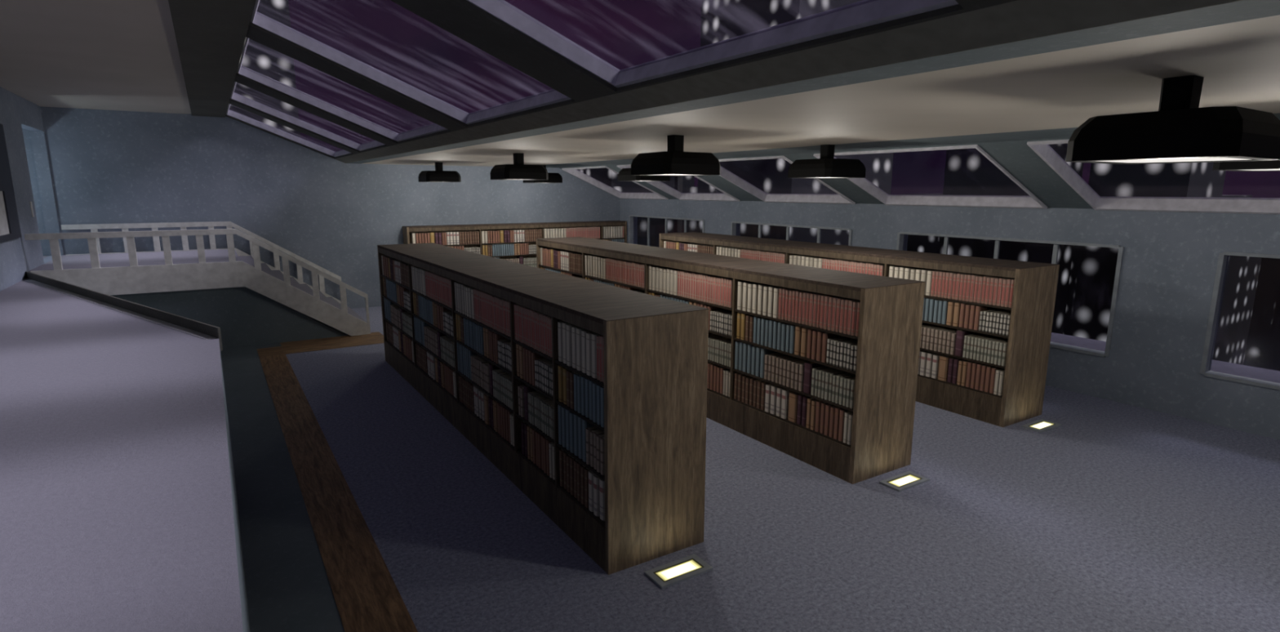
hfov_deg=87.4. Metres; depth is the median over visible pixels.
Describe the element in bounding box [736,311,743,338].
book
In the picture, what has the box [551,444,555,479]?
book
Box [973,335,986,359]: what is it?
book
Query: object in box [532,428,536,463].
book
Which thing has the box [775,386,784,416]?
book
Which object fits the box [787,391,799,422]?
book
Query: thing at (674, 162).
pendant lamp
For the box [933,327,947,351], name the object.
book
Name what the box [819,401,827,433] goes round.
book
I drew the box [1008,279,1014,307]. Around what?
book
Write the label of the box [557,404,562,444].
book
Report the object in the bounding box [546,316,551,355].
book
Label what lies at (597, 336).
book
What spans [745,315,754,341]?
book
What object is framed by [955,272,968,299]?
book
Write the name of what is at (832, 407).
book
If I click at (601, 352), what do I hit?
book
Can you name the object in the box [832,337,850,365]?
book
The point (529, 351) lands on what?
book
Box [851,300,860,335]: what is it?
book
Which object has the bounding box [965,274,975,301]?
book
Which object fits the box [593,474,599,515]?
book
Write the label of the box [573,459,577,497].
book
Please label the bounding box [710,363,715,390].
book
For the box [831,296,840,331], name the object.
book
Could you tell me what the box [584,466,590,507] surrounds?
book
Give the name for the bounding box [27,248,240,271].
floor
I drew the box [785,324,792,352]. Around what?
book
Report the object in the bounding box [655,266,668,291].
book
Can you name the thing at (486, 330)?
book
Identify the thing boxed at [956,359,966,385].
book
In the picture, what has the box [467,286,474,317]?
book
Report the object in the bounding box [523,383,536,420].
book
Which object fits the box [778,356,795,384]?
book
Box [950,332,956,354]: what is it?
book
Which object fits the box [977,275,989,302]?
book
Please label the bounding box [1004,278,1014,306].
book
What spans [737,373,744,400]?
book
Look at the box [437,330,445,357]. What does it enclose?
book
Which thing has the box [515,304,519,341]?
book
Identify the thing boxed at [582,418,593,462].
book
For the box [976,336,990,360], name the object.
book
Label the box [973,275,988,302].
book
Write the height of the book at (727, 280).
0.338 m
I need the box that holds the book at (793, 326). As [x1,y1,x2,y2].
[789,324,796,353]
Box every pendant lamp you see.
[417,162,461,182]
[489,153,548,180]
[523,164,562,182]
[617,168,670,181]
[631,134,720,176]
[787,144,866,178]
[1066,75,1279,164]
[1212,160,1279,171]
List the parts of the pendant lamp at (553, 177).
lamp shade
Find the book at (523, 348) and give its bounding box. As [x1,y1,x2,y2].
[522,346,526,380]
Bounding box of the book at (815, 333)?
[811,329,817,359]
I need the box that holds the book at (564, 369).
[562,367,568,404]
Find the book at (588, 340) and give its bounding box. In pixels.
[586,331,595,375]
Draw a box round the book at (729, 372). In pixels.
[728,372,730,396]
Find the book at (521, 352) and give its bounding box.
[519,345,524,378]
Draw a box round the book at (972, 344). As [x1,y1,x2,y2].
[969,335,982,359]
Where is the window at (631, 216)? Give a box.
[629,214,704,245]
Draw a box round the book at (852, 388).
[849,378,855,408]
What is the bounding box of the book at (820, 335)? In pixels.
[816,330,824,360]
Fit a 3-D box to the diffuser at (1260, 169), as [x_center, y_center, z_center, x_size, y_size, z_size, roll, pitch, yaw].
[5.078,-1.148,5.217,0.600,0.010,0.600,-7,13,-32]
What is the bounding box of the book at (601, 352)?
[599,335,603,381]
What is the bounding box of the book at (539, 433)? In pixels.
[537,432,542,468]
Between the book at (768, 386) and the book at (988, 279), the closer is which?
the book at (768, 386)
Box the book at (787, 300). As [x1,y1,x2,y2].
[784,288,797,320]
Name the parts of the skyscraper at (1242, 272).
crown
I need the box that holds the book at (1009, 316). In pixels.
[1005,315,1010,335]
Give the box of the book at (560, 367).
[558,364,564,402]
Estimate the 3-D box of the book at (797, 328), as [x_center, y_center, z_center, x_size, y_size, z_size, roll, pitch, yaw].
[1.781,0.254,7.271,0.222,0.314,0.080,-7,13,-32]
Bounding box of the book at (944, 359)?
[937,355,953,381]
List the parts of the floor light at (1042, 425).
lamp glass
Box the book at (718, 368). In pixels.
[716,366,722,392]
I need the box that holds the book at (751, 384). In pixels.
[749,377,757,405]
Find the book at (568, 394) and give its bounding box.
[566,369,572,406]
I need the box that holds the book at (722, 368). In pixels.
[720,366,728,393]
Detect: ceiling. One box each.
[0,0,191,114]
[361,14,1279,166]
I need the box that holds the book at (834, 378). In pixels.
[831,372,848,402]
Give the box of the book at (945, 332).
[942,328,955,352]
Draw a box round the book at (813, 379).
[811,365,829,395]
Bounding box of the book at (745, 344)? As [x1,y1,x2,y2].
[742,342,747,372]
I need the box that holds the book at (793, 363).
[790,360,806,388]
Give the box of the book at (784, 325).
[781,323,789,351]
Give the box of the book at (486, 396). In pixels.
[484,393,489,424]
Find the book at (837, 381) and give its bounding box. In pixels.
[835,373,853,403]
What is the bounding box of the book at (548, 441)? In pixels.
[546,438,551,475]
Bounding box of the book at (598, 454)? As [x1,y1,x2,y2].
[596,433,604,472]
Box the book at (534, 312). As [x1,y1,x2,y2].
[532,311,537,349]
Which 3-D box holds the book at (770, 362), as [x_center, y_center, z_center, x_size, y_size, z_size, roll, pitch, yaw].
[1.564,0.582,7.680,0.222,0.288,0.053,-7,13,-32]
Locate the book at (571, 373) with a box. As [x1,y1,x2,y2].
[569,371,575,408]
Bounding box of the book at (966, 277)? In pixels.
[962,273,975,301]
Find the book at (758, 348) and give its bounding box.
[755,346,760,376]
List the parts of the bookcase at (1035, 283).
panel, rail, panel, shelf, shelf, shelf, shelf, panel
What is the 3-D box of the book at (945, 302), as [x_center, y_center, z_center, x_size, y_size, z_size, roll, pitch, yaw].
[4.128,-0.056,8.950,0.222,0.312,0.058,-7,13,-32]
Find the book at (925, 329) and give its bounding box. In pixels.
[921,325,935,348]
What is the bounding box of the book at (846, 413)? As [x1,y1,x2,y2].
[843,410,853,443]
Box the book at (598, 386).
[596,383,601,424]
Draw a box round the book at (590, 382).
[588,379,593,419]
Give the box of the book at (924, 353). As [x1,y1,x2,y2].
[919,351,929,375]
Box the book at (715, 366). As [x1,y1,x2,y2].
[713,364,720,391]
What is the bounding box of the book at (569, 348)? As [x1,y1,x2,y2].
[565,323,575,366]
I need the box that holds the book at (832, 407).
[828,405,836,437]
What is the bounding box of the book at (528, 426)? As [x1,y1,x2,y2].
[527,425,530,459]
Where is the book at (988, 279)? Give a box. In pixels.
[984,276,995,304]
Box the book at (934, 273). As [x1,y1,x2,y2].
[930,270,943,296]
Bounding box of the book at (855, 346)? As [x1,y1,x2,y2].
[853,345,857,371]
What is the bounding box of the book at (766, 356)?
[764,352,781,379]
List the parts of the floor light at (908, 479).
lamp glass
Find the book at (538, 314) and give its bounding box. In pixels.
[537,313,541,351]
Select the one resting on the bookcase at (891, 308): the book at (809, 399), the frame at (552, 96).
the book at (809, 399)
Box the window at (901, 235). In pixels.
[896,231,1124,356]
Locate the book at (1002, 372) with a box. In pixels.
[997,369,1004,395]
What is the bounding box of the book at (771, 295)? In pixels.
[767,285,782,316]
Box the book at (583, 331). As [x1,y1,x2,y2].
[581,328,591,373]
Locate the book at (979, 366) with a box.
[974,363,984,389]
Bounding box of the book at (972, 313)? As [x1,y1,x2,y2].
[968,304,977,328]
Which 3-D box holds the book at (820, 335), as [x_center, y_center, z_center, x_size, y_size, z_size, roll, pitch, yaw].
[1.945,0.304,7.014,0.222,0.312,0.061,-7,13,-32]
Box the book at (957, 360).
[951,357,963,383]
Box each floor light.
[644,553,712,588]
[879,471,929,491]
[1022,418,1062,432]
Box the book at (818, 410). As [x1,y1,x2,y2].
[814,400,822,431]
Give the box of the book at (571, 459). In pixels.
[569,456,575,495]
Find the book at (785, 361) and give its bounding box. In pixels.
[782,357,798,385]
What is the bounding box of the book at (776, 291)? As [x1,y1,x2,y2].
[773,286,783,318]
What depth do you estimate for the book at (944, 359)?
8.98 m
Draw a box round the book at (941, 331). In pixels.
[937,328,951,351]
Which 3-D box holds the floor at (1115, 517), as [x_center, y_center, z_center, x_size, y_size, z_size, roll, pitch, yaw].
[1.134,1.548,7.995,10.850,0.200,23.550,-7,13,-32]
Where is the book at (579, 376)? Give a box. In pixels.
[577,374,581,413]
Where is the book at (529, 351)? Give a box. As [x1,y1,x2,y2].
[528,349,533,383]
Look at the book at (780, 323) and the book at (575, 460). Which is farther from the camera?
the book at (780, 323)
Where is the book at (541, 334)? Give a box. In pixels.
[540,313,544,352]
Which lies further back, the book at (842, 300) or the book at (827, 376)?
the book at (827, 376)
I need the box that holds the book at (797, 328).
[794,325,803,355]
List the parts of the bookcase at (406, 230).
panel, shelf, shelf, shelf, rail, shelf, panel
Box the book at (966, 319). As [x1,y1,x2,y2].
[964,303,971,328]
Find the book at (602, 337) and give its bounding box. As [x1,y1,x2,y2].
[602,337,604,382]
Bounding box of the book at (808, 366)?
[803,360,823,394]
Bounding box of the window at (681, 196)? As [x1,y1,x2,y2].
[616,164,740,201]
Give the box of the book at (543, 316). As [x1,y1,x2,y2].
[542,314,546,353]
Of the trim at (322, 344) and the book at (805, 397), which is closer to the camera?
the book at (805, 397)
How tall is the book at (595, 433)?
0.292 m
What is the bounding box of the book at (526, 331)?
[524,307,528,344]
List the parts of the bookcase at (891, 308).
panel, shelf, shelf, shelf, rail, shelf, shelf, shelf, panel, shelf, shelf, shelf, shelf, panel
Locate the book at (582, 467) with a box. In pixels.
[580,464,586,504]
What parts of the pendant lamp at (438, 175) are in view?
stem, lamp shade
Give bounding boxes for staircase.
[24,221,370,348]
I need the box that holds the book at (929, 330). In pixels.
[925,326,939,349]
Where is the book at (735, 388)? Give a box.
[733,372,741,399]
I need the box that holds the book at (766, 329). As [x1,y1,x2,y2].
[764,319,771,346]
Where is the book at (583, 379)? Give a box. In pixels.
[581,375,585,415]
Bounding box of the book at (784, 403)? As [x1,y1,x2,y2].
[781,388,791,418]
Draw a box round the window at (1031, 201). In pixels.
[813,144,1047,208]
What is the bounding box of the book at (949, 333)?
[946,329,956,353]
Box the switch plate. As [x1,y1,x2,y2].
[29,201,34,217]
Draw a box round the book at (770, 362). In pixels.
[768,353,783,380]
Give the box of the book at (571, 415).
[569,411,574,453]
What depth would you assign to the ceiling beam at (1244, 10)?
3.06 m
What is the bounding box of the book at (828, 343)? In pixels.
[826,336,844,363]
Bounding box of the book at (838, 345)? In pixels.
[835,339,852,366]
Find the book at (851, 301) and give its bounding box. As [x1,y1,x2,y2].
[847,299,860,334]
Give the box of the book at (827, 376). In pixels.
[824,369,840,399]
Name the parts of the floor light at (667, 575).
lamp glass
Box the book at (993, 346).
[990,339,1003,363]
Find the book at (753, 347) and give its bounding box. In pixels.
[751,345,756,374]
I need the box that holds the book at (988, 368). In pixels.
[984,365,994,391]
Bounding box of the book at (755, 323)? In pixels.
[753,315,760,342]
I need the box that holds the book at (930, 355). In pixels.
[925,351,937,377]
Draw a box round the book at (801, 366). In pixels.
[798,363,804,391]
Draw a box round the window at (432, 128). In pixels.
[236,37,448,142]
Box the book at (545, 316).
[544,315,551,355]
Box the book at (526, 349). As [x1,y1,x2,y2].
[525,348,529,382]
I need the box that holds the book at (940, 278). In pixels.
[937,271,950,297]
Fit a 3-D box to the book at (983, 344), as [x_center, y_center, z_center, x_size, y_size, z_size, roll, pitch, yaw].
[4.433,0.425,8.559,0.222,0.282,0.041,-7,13,-32]
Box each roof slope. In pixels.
[225,0,1242,163]
[560,137,1259,208]
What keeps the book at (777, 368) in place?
on the bookcase at (891, 308)
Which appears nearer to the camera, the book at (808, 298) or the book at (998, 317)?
the book at (808, 298)
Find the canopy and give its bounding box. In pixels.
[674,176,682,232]
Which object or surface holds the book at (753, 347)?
on the bookcase at (891, 308)
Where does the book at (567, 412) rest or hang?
on the bookcase at (655, 348)
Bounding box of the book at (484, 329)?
[483,327,486,356]
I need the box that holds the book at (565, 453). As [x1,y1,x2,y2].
[563,451,567,488]
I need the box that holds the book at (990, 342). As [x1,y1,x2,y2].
[986,338,1000,362]
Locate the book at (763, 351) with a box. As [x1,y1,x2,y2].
[760,347,777,377]
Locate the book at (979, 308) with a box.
[973,305,989,329]
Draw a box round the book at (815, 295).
[813,293,822,326]
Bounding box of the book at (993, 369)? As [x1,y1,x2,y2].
[989,366,1000,393]
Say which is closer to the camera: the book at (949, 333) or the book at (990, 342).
the book at (990, 342)
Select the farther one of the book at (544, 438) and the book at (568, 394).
the book at (544, 438)
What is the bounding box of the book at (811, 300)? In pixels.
[808,292,818,325]
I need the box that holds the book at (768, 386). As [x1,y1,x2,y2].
[764,382,773,412]
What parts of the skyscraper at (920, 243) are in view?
crown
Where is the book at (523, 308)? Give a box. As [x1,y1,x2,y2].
[522,306,526,343]
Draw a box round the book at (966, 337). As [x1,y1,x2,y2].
[962,333,977,357]
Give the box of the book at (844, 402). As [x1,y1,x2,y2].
[842,376,855,405]
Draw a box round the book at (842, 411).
[838,408,848,441]
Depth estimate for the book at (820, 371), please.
6.99 m
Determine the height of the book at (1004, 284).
0.334 m
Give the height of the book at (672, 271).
0.336 m
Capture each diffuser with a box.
[652,174,697,175]
[1097,157,1250,162]
[1244,168,1279,170]
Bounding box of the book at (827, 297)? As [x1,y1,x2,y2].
[823,295,835,328]
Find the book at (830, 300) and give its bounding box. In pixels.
[827,295,837,330]
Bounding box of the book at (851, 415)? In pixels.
[847,413,853,444]
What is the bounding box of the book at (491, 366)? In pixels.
[488,363,500,395]
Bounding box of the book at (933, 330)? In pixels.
[929,327,943,350]
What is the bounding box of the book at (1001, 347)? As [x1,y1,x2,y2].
[997,340,1008,364]
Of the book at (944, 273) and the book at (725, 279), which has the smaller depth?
the book at (725, 279)
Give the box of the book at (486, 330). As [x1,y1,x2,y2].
[485,328,489,358]
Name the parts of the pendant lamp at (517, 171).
stem, lamp shade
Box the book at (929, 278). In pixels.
[925,269,937,295]
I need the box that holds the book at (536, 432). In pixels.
[535,431,538,466]
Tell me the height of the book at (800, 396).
0.332 m
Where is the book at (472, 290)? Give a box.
[471,288,474,319]
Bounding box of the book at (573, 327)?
[571,325,579,368]
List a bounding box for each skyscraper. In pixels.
[227,0,300,137]
[576,167,697,247]
[697,0,893,245]
[900,193,942,253]
[937,143,1084,333]
[1062,195,1262,364]
[1069,162,1226,341]
[1243,257,1279,368]
[1263,280,1279,370]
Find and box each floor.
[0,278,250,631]
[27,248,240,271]
[285,306,1279,631]
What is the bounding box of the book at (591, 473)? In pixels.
[588,470,595,511]
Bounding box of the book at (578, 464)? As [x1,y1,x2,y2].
[576,461,582,501]
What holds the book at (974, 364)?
on the bookcase at (1035, 283)
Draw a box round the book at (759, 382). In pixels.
[756,380,763,408]
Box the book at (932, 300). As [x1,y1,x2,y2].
[928,298,938,321]
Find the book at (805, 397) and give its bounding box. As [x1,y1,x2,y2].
[801,395,810,426]
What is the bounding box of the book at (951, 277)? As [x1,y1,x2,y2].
[947,271,960,298]
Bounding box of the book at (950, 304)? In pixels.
[946,301,955,325]
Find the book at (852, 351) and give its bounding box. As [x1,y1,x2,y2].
[849,344,857,370]
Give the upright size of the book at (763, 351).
0.350 m
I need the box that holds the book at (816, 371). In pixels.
[814,367,831,395]
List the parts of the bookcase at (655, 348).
panel, shelf, shelf, shelf, shelf, shelf, shelf, shelf, shelf, shelf, shelf, shelf, shelf, rail, shelf, shelf, shelf, shelf, shelf, shelf, shelf, shelf, panel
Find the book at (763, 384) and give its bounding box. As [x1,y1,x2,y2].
[760,381,769,409]
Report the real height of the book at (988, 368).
0.328 m
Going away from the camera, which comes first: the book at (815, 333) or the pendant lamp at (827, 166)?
the book at (815, 333)
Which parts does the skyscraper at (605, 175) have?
crown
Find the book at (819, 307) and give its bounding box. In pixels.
[816,293,826,327]
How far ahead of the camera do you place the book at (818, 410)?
7.06 m
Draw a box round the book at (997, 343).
[993,339,1008,364]
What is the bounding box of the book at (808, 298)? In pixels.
[805,292,816,324]
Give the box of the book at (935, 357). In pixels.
[931,353,942,378]
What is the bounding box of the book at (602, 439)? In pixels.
[600,436,604,475]
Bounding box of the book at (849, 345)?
[846,342,857,368]
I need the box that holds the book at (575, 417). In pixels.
[573,413,578,456]
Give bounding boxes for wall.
[0,86,63,291]
[22,106,620,312]
[619,198,1279,439]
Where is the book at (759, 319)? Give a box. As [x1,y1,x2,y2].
[756,317,764,344]
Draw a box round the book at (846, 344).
[843,340,857,368]
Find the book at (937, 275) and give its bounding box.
[933,270,946,296]
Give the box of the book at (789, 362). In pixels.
[786,358,804,386]
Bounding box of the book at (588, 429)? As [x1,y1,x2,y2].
[586,426,599,464]
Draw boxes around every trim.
[25,271,222,351]
[256,331,383,356]
[258,353,417,631]
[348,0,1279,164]
[546,113,1279,168]
[1050,332,1279,383]
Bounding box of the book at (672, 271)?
[670,268,681,294]
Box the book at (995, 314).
[991,311,1005,333]
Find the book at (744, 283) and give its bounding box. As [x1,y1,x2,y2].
[742,281,755,311]
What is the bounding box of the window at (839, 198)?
[718,155,855,204]
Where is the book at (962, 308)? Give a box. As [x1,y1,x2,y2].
[958,302,968,327]
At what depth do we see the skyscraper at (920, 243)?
164.55 m
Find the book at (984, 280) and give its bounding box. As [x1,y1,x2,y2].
[981,275,995,303]
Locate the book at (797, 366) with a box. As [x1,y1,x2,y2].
[794,360,808,389]
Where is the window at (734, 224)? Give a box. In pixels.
[730,221,852,245]
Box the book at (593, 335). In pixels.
[591,333,600,377]
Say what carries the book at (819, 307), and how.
on the bookcase at (891, 308)
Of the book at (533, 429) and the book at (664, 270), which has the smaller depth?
the book at (533, 429)
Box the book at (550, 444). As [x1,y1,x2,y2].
[548,442,554,477]
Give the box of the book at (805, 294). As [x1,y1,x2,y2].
[801,291,812,324]
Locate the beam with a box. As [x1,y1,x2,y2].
[168,0,255,117]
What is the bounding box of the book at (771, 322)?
[768,320,775,347]
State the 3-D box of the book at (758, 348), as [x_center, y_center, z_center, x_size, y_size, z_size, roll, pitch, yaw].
[1.454,0.521,7.842,0.222,0.346,0.066,-7,13,-32]
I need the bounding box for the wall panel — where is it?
[0,124,22,242]
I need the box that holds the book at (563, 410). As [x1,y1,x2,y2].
[561,406,566,447]
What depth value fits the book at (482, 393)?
7.38 m
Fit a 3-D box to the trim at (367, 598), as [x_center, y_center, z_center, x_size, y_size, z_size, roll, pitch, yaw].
[-1.352,2.310,3.906,0.410,0.206,19.200,-7,13,-32]
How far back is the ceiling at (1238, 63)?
4.76 m
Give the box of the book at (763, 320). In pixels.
[760,317,768,345]
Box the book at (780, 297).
[777,287,787,319]
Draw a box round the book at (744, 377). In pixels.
[741,374,748,402]
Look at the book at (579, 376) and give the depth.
5.31 m
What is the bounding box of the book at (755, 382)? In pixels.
[752,378,760,407]
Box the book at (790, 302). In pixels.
[787,289,794,320]
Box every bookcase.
[377,242,708,574]
[402,220,626,258]
[536,236,924,484]
[659,231,1059,426]
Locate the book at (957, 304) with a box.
[952,302,960,326]
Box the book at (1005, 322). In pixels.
[1002,313,1010,335]
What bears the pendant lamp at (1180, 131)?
hanging from the ceiling at (1238, 63)
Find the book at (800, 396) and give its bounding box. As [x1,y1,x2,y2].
[796,393,804,424]
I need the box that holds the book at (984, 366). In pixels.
[979,364,990,391]
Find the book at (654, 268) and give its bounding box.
[652,266,661,290]
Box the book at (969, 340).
[965,334,979,358]
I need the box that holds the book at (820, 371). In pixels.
[817,367,835,397]
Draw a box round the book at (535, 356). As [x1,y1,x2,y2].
[531,351,546,386]
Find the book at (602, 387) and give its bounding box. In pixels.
[600,386,604,427]
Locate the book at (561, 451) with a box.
[559,448,564,486]
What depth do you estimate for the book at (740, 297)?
7.93 m
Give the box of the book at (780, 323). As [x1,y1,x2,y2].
[777,321,786,350]
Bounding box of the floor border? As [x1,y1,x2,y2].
[220,342,344,631]
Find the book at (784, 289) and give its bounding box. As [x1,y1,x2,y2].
[782,288,792,319]
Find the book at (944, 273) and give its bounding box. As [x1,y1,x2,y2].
[941,271,953,297]
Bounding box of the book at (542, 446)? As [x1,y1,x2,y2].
[541,435,544,470]
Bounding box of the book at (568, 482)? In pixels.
[566,453,570,492]
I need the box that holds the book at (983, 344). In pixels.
[979,337,993,360]
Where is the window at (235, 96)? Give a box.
[230,81,385,151]
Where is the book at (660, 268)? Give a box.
[659,267,670,292]
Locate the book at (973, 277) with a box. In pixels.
[969,274,982,302]
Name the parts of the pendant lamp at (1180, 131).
lamp shade, stem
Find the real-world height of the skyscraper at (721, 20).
121.000 m
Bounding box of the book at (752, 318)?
[749,315,754,342]
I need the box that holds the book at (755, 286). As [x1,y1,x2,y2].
[751,283,764,313]
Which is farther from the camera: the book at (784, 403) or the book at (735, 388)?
the book at (735, 388)
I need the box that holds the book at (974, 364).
[969,362,978,388]
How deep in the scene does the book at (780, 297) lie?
7.37 m
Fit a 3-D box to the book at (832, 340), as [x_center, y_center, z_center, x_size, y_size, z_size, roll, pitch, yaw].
[2.038,0.359,6.880,0.222,0.252,0.039,-7,13,-32]
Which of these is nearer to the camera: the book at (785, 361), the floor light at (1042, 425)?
the book at (785, 361)
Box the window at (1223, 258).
[1200,251,1279,390]
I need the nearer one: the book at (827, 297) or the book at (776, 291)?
the book at (827, 297)
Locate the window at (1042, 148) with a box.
[1026,139,1279,214]
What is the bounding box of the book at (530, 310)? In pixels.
[528,309,533,346]
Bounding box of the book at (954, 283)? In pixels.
[951,272,960,299]
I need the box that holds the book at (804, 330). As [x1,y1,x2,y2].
[800,327,808,356]
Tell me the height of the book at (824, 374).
0.286 m
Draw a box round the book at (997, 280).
[992,277,1000,305]
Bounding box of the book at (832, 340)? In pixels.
[829,337,847,364]
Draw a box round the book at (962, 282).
[958,273,970,300]
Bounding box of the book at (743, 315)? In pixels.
[740,313,750,339]
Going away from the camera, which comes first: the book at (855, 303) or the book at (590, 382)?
the book at (590, 382)
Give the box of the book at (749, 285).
[746,282,759,311]
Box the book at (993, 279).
[988,276,1003,304]
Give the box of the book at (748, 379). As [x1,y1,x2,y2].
[745,376,751,404]
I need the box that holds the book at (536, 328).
[535,311,542,350]
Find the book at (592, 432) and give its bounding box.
[590,429,600,466]
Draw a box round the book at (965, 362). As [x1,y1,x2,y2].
[960,360,969,386]
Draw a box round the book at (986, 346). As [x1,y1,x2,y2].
[983,337,997,361]
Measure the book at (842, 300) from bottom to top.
0.338 m
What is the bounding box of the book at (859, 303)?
[855,301,860,336]
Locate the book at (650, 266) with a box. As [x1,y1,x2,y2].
[648,265,658,289]
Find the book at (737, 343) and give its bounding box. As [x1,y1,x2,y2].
[734,340,739,368]
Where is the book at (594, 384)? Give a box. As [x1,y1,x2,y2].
[592,382,597,422]
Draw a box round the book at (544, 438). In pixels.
[542,436,546,473]
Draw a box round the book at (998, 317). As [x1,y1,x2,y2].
[995,311,1009,333]
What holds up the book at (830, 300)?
on the bookcase at (891, 308)
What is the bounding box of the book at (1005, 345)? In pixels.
[1001,342,1008,365]
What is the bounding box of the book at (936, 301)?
[933,299,942,322]
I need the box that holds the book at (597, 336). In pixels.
[596,334,601,379]
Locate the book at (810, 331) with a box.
[806,328,813,358]
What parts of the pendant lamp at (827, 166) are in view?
lamp shade, stem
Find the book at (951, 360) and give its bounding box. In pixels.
[946,357,956,382]
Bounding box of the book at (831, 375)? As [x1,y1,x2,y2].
[828,370,846,400]
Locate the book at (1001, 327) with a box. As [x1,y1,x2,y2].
[999,312,1010,334]
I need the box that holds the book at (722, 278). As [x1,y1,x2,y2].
[720,277,728,306]
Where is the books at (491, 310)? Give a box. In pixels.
[381,225,1001,445]
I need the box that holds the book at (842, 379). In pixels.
[838,373,855,404]
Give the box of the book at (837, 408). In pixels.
[833,406,842,439]
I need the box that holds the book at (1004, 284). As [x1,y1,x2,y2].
[1000,278,1009,306]
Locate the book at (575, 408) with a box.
[573,373,578,411]
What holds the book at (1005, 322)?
on the bookcase at (1035, 283)
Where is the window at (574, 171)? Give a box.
[561,165,668,199]
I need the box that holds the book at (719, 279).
[718,277,721,305]
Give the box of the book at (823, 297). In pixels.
[819,294,831,328]
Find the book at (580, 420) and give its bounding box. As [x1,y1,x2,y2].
[577,416,582,458]
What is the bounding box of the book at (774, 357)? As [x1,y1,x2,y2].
[771,354,786,382]
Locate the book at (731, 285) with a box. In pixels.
[728,279,733,307]
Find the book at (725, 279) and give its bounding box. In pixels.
[723,277,731,306]
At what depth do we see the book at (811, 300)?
6.99 m
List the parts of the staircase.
post, post, post, post, post, post, post, post, handrail, post, handrail, post, panel, post, post, post, post, post, post, post, post, post, post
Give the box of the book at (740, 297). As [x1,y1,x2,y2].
[737,280,749,310]
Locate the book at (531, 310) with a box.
[531,310,535,347]
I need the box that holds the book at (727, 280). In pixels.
[726,278,733,306]
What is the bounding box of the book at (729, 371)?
[725,369,730,395]
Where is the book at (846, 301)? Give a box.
[843,298,855,333]
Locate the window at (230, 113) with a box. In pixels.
[226,103,351,157]
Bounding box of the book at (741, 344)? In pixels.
[738,341,743,370]
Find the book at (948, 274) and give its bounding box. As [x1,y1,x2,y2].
[944,271,953,297]
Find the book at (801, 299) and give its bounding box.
[798,291,805,323]
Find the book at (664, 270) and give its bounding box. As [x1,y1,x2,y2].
[662,267,672,293]
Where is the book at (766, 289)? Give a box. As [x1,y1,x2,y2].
[762,284,773,315]
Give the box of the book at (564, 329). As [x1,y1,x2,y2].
[562,321,568,364]
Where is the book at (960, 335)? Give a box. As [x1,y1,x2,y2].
[954,328,973,356]
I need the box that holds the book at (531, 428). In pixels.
[529,426,533,461]
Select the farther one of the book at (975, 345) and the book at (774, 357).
the book at (975, 345)
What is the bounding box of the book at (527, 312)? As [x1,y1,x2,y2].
[526,308,531,346]
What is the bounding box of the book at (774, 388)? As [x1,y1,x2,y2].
[769,384,779,414]
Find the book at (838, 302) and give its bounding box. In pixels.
[835,297,846,332]
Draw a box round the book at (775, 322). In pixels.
[773,320,778,348]
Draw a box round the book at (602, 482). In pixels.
[599,477,604,520]
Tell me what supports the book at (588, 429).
on the bookcase at (655, 348)
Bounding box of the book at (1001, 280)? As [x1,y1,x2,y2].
[996,277,1012,306]
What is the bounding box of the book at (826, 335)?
[821,332,840,362]
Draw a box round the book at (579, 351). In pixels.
[576,327,585,370]
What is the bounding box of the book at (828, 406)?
[824,403,834,435]
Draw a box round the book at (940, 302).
[937,299,944,323]
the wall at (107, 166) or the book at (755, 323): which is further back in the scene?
the wall at (107, 166)
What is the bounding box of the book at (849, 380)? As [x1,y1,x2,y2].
[845,377,855,407]
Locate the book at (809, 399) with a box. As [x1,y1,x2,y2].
[805,397,815,428]
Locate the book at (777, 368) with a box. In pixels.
[775,355,792,382]
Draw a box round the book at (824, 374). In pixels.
[821,368,838,398]
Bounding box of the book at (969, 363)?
[965,360,975,386]
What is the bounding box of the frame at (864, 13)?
[466,0,958,88]
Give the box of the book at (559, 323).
[557,320,564,361]
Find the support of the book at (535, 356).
on the bookcase at (655, 348)
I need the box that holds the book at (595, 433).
[593,430,604,469]
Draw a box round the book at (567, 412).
[565,408,569,450]
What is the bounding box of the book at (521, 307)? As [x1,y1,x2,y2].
[519,306,524,342]
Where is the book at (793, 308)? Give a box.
[791,289,802,321]
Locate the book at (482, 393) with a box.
[480,391,484,420]
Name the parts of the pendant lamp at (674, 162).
stem, lamp shade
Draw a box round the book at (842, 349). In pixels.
[839,339,857,367]
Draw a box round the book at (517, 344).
[515,343,519,376]
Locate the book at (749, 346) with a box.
[746,343,752,373]
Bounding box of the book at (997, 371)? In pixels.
[993,368,1004,394]
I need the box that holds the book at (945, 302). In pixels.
[941,300,949,324]
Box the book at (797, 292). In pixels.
[795,290,807,322]
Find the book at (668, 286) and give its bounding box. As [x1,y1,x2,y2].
[666,268,675,293]
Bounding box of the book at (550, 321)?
[549,318,552,357]
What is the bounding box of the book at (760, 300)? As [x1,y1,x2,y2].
[757,284,769,314]
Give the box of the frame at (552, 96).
[250,0,571,124]
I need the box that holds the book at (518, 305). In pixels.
[518,305,522,342]
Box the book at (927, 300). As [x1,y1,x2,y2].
[924,297,933,320]
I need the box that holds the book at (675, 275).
[673,269,682,295]
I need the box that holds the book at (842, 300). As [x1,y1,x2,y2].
[839,297,850,333]
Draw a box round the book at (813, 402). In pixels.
[810,399,817,430]
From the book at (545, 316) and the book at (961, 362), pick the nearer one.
the book at (545, 316)
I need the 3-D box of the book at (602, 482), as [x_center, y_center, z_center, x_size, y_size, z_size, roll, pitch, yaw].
[-0.210,1.407,5.228,0.222,0.326,0.075,-7,13,-32]
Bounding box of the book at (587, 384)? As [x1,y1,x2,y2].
[585,377,589,417]
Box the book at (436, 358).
[435,356,438,382]

